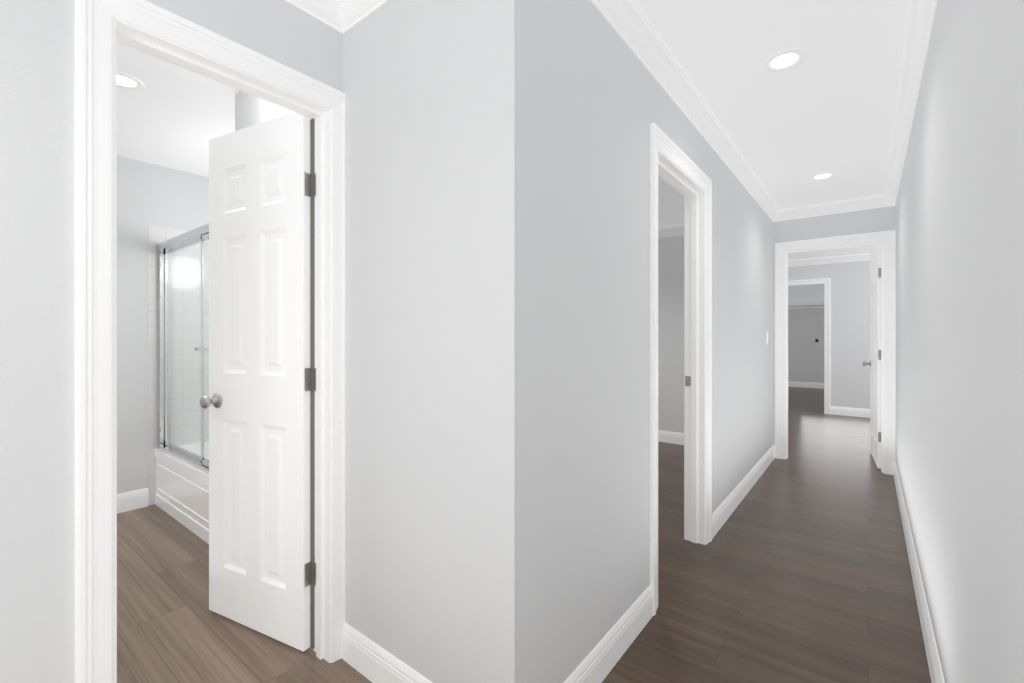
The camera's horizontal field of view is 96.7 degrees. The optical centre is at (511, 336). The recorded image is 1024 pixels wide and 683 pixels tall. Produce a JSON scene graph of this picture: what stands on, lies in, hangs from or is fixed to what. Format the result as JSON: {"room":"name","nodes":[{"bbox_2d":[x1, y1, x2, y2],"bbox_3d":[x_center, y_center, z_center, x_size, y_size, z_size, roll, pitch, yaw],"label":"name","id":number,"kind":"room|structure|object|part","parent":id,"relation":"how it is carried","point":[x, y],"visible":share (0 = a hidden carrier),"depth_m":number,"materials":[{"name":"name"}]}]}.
{"room":"home hallway","nodes":[
{"label":"home hallway","id":0,"kind":"room"},
{"bbox_2d":[117,155,208,503],"bbox_3d":[-2.118,-0.020,4.039,0.115,2.480,6.750,0,0,38],"label":"wall","id":1,"kind":"structure","parent":0,"point":[155,195],"depth_m":3.24,"materials":[{"name":"white paint"}]},
{"bbox_2d":[117,488,147,512],"bbox_3d":[-3.387,1.155,2.314,0.014,0.130,2.468,0,0,38],"label":"baseboard","id":2,"kind":"structure","parent":1,"relation":"attached to","point":[132,500],"depth_m":3.20,"materials":[{"name":"white wood"}]},
{"bbox_2d":[148,225,208,505],"bbox_3d":[-2.379,0.205,3.610,0.003,2.030,0.817,0,0,38],"label":"tile","id":3,"kind":"structure","parent":1,"relation":"attached to","point":[157,235],"depth_m":3.42,"materials":[{"name":"white tile"}]},
{"bbox_2d":[0,0,342,682],"bbox_3d":[-1.456,-0.020,0.806,0.115,2.480,2.475,0,0,38],"label":"wall","id":4,"kind":"structure","parent":0,"point":[37,341],"depth_m":1.11,"materials":[{"name":"white paint"}]},
{"bbox_2d":[75,0,345,682],"bbox_3d":[-0.909,0.146,1.489,0.134,2.148,0.774,0,0,38],"label":"door frame","id":5,"kind":"structure","parent":4,"relation":"attached to","point":[94,341],"depth_m":1.21,"materials":[{"name":"white wood"}]},
{"bbox_2d":[200,112,315,651],"bbox_3d":[-1.043,0.167,1.887,0.654,2.082,0.167,0,0,26],"label":"bathroom door","id":6,"kind":"structure","parent":4,"relation":"in","point":[258,401],"depth_m":1.86,"materials":[{"name":"white wood"}]},
{"bbox_2d":[284,0,347,33],"bbox_3d":[-1.384,-1.210,0.751,0.067,0.100,2.475,0,0,38],"label":"crown molding","id":7,"kind":"structure","parent":4,"relation":"attached to","point":[324,11],"depth_m":1.66,"materials":[{"name":"white wood"}]},
{"bbox_2d":[235,91,243,130],"bbox_3d":[-1.110,-0.020,2.694,0.115,2.480,0.925,0,0,38],"label":"wall","id":8,"kind":"structure","parent":0,"point":[239,110],"depth_m":2.33,"materials":[{"name":"white paint"}]},
{"bbox_2d":[244,0,482,682],"bbox_3d":[-0.681,-0.020,1.845,1.607,2.480,0.115,0,0,38],"label":"wall","id":9,"kind":"structure","parent":0,"point":[413,80],"depth_m":1.49,"materials":[{"name":"white paint"}]},
{"bbox_2d":[336,0,389,30],"bbox_3d":[-0.314,-1.210,1.442,0.720,0.100,0.067,0,0,38],"label":"crown molding","id":10,"kind":"structure","parent":9,"relation":"attached to","point":[349,13],"depth_m":1.66,"materials":[{"name":"white wood"}]},
{"bbox_2d":[341,623,431,682],"bbox_3d":[-0.333,1.155,1.491,0.810,0.130,0.014,0,0,38],"label":"baseboard","id":11,"kind":"structure","parent":9,"relation":"attached to","point":[369,659],"depth_m":1.61,"materials":[{"name":"white wood"}]},
{"bbox_2d":[117,0,909,259],"bbox_3d":[2.579,-1.300,5.283,6.350,0.080,15.100,0,0,38],"label":"ceiling","id":12,"kind":"structure","parent":0,"point":[828,103],"depth_m":2.38,"materials":[{"name":"white paint"}]},
{"bbox_2d":[117,71,144,89],"bbox_3d":[-1.910,-1.257,2.232,0.170,0.006,0.170,0,0,38],"label":"recessed light","id":13,"kind":"object","parent":12,"relation":"in","point":[127,81],"visible":0.69,"depth_m":2.25,"materials":[{"name":"white plastic"}]},
{"bbox_2d":[763,48,806,71],"bbox_3d":[1.240,-1.257,2.071,0.170,0.006,0.170,0,0,38],"label":"recessed light","id":14,"kind":"object","parent":12,"relation":"in","point":[787,59],"visible":1,"depth_m":2.06,"materials":[{"name":"white plastic"}]},
{"bbox_2d":[810,172,835,179],"bbox_3d":[2.430,-1.257,3.559,0.170,0.006,0.170,0,0,38],"label":"recessed light","id":15,"kind":"object","parent":12,"relation":"in","point":[823,176],"visible":0.98,"depth_m":3.56,"materials":[{"name":"white plastic"}]},
{"bbox_2d":[117,387,930,682],"bbox_3d":[2.579,1.270,5.283,6.350,0.100,15.100,0,0,38],"label":"floor","id":16,"kind":"structure","parent":0,"point":[797,569],"depth_m":2.16,"materials":[{"name":"brown wood"}]},
{"bbox_2d":[154,223,208,543],"bbox_3d":[-1.782,0.270,3.152,1.500,1.900,0.794,0,0,38],"label":"bathtub","id":17,"kind":"object","parent":16,"relation":"on","point":[182,486],"visible":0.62,"depth_m":3.05,"materials":[{"name":"white"}]},
{"bbox_3d":[-1.987,0.080,2.890,1.400,1.373,0.024,0,0,38],"label":"panel","id":18,"kind":"part","parent":17,"relation":"part of","materials":[{"name":"clear glass"}]},
{"bbox_2d":[483,0,772,682],"bbox_3d":[1.279,-0.020,2.952,0.115,2.480,4.275,0,0,38],"label":"wall","id":19,"kind":"structure","parent":0,"point":[577,100],"depth_m":1.50,"materials":[{"name":"white paint"}]},
{"bbox_2d":[564,585,652,682],"bbox_3d":[0.308,1.155,1.608,0.014,0.130,0.989,0,0,38],"label":"baseboard","id":20,"kind":"structure","parent":19,"relation":"attached to","point":[601,660],"depth_m":1.70,"materials":[{"name":"white wood"}]},
{"bbox_2d":[650,123,711,615],"bbox_3d":[0.852,0.141,2.406,0.153,2.158,0.940,0,0,38],"label":"door frame","id":21,"kind":"structure","parent":19,"relation":"attached to","point":[664,144],"depth_m":2.67,"materials":[{"name":"white wood"}]},
{"bbox_2d":[590,0,779,221],"bbox_3d":[1.329,-1.210,2.870,0.067,0.100,4.342,0,0,38],"label":"crown molding","id":22,"kind":"structure","parent":19,"relation":"attached to","point":[631,25],"depth_m":2.17,"materials":[{"name":"white wood"}]},
{"bbox_2d":[685,376,690,385],"bbox_3d":[1.056,0.265,2.729,0.032,0.060,0.002,0,0,38],"label":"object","id":23,"kind":"structure","parent":19,"relation":"attached to","point":[687,380],"depth_m":2.73,"materials":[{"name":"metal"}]},
{"bbox_2d":[712,445,774,538],"bbox_3d":[1.919,1.155,3.666,0.014,0.130,2.360,0,0,38],"label":"baseboard","id":24,"kind":"structure","parent":19,"relation":"attached to","point":[724,511],"depth_m":3.33,"materials":[{"name":"white wood"}]},
{"bbox_2d":[658,206,894,447],"bbox_3d":[2.326,-0.020,4.919,5.800,2.480,0.115,0,0,38],"label":"wall","id":25,"kind":"structure","parent":0,"point":[670,333],"depth_m":5.18,"materials":[{"name":"white paint"}]},
{"bbox_2d":[658,224,683,237],"bbox_3d":[1.263,-1.210,5.637,3.060,0.100,0.067,0,0,38],"label":"crown molding","id":26,"kind":"structure","parent":25,"relation":"attached to","point":[675,230],"depth_m":5.16,"materials":[{"name":"white wood"}]},
{"bbox_2d":[658,430,683,444],"bbox_3d":[1.275,1.155,5.660,3.230,0.130,0.014,0,0,38],"label":"baseboard","id":27,"kind":"structure","parent":25,"relation":"attached to","point":[671,437],"depth_m":5.21,"materials":[{"name":"white wood"}]},
{"bbox_2d":[788,253,870,266],"bbox_3d":[3.720,-1.210,6.051,5.000,0.100,3.385,0,0,38],"label":"crown molding","id":28,"kind":"structure","parent":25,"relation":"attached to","point":[833,259],"depth_m":7.15,"materials":[{"name":"white wood"}]},
{"bbox_2d":[776,194,883,221],"bbox_3d":[2.982,-1.210,4.291,0.780,0.100,0.067,0,0,38],"label":"crown molding","id":29,"kind":"structure","parent":25,"relation":"attached to","point":[877,201],"depth_m":4.26,"materials":[{"name":"white wood"}]},
{"bbox_2d":[775,230,895,474],"bbox_3d":[3.053,0.139,4.338,0.940,2.163,0.134,0,0,38],"label":"door frame","id":30,"kind":"structure","parent":25,"relation":"attached to","point":[888,238],"depth_m":4.12,"materials":[{"name":"white wood"}]},
{"bbox_2d":[863,245,880,468],"bbox_3d":[3.577,0.167,4.470,0.167,2.082,0.791,0,0,34],"label":"end door","id":31,"kind":"structure","parent":25,"relation":"in","point":[874,363],"depth_m":4.38,"materials":[{"name":"white painted wood"},{"name":"satin nickel"}]},
{"bbox_2d":[788,284,823,382],"bbox_3d":[7.320,-0.020,10.853,2.550,2.480,0.115,0,0,38],"label":"wall","id":32,"kind":"structure","parent":0,"point":[805,349],"depth_m":10.96,"materials":[{"name":"white paint"}]},
{"bbox_2d":[788,381,823,388],"bbox_3d":[7.279,1.155,10.801,2.490,0.130,0.014,0,0,38],"label":"baseboard","id":33,"kind":"structure","parent":32,"relation":"attached to","point":[806,384],"depth_m":10.94,"materials":[{"name":"white wood"}]},
{"bbox_2d":[788,301,823,308],"bbox_3d":[7.161,-0.760,10.650,2.550,0.120,0.400,0,0,38],"label":"closet shelf","id":34,"kind":"object","parent":32,"relation":"attached to","point":[817,304],"visible":0.33,"depth_m":10.83,"materials":[{"name":"white wood"}]},
{"bbox_2d":[788,260,869,408],"bbox_3d":[4.798,-0.020,7.429,5.000,2.480,0.115,0,0,38],"label":"wall","id":35,"kind":"structure","parent":0,"point":[849,330],"depth_m":7.04,"materials":[{"name":"white paint"}]},
{"bbox_2d":[788,278,829,413],"bbox_3d":[4.690,0.146,7.501,0.920,2.148,0.134,0,0,38],"label":"door frame","id":36,"kind":"structure","parent":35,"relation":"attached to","point":[824,334],"depth_m":7.20,"materials":[{"name":"white wood"}]},
{"bbox_2d":[830,406,869,417],"bbox_3d":[4.834,1.155,5.178,2.170,0.130,3.385,0,0,38],"label":"baseboard","id":37,"kind":"structure","parent":35,"relation":"attached to","point":[848,411],"depth_m":7.02,"materials":[{"name":"white wood"}]},
{"bbox_2d":[895,0,1023,682],"bbox_3d":[1.351,-0.020,1.324,0.115,2.480,6.750,0,0,38],"label":"wall","id":38,"kind":"structure","parent":0,"point":[959,217],"depth_m":1.10,"materials":[{"name":"white paint"}]},
{"bbox_2d":[884,0,937,206],"bbox_3d":[1.279,-1.210,1.380,0.067,0.100,6.750,0,0,38],"label":"crown molding","id":39,"kind":"structure","parent":38,"relation":"attached to","point":[921,14],"depth_m":2.15,"materials":[{"name":"white wood"}]},
{"bbox_2d":[893,461,944,682],"bbox_3d":[1.300,1.155,1.364,0.014,0.130,6.750,0,0,38],"label":"baseboard","id":40,"kind":"structure","parent":38,"relation":"attached to","point":[935,668],"depth_m":1.90,"materials":[{"name":"white wood"}]}
]}

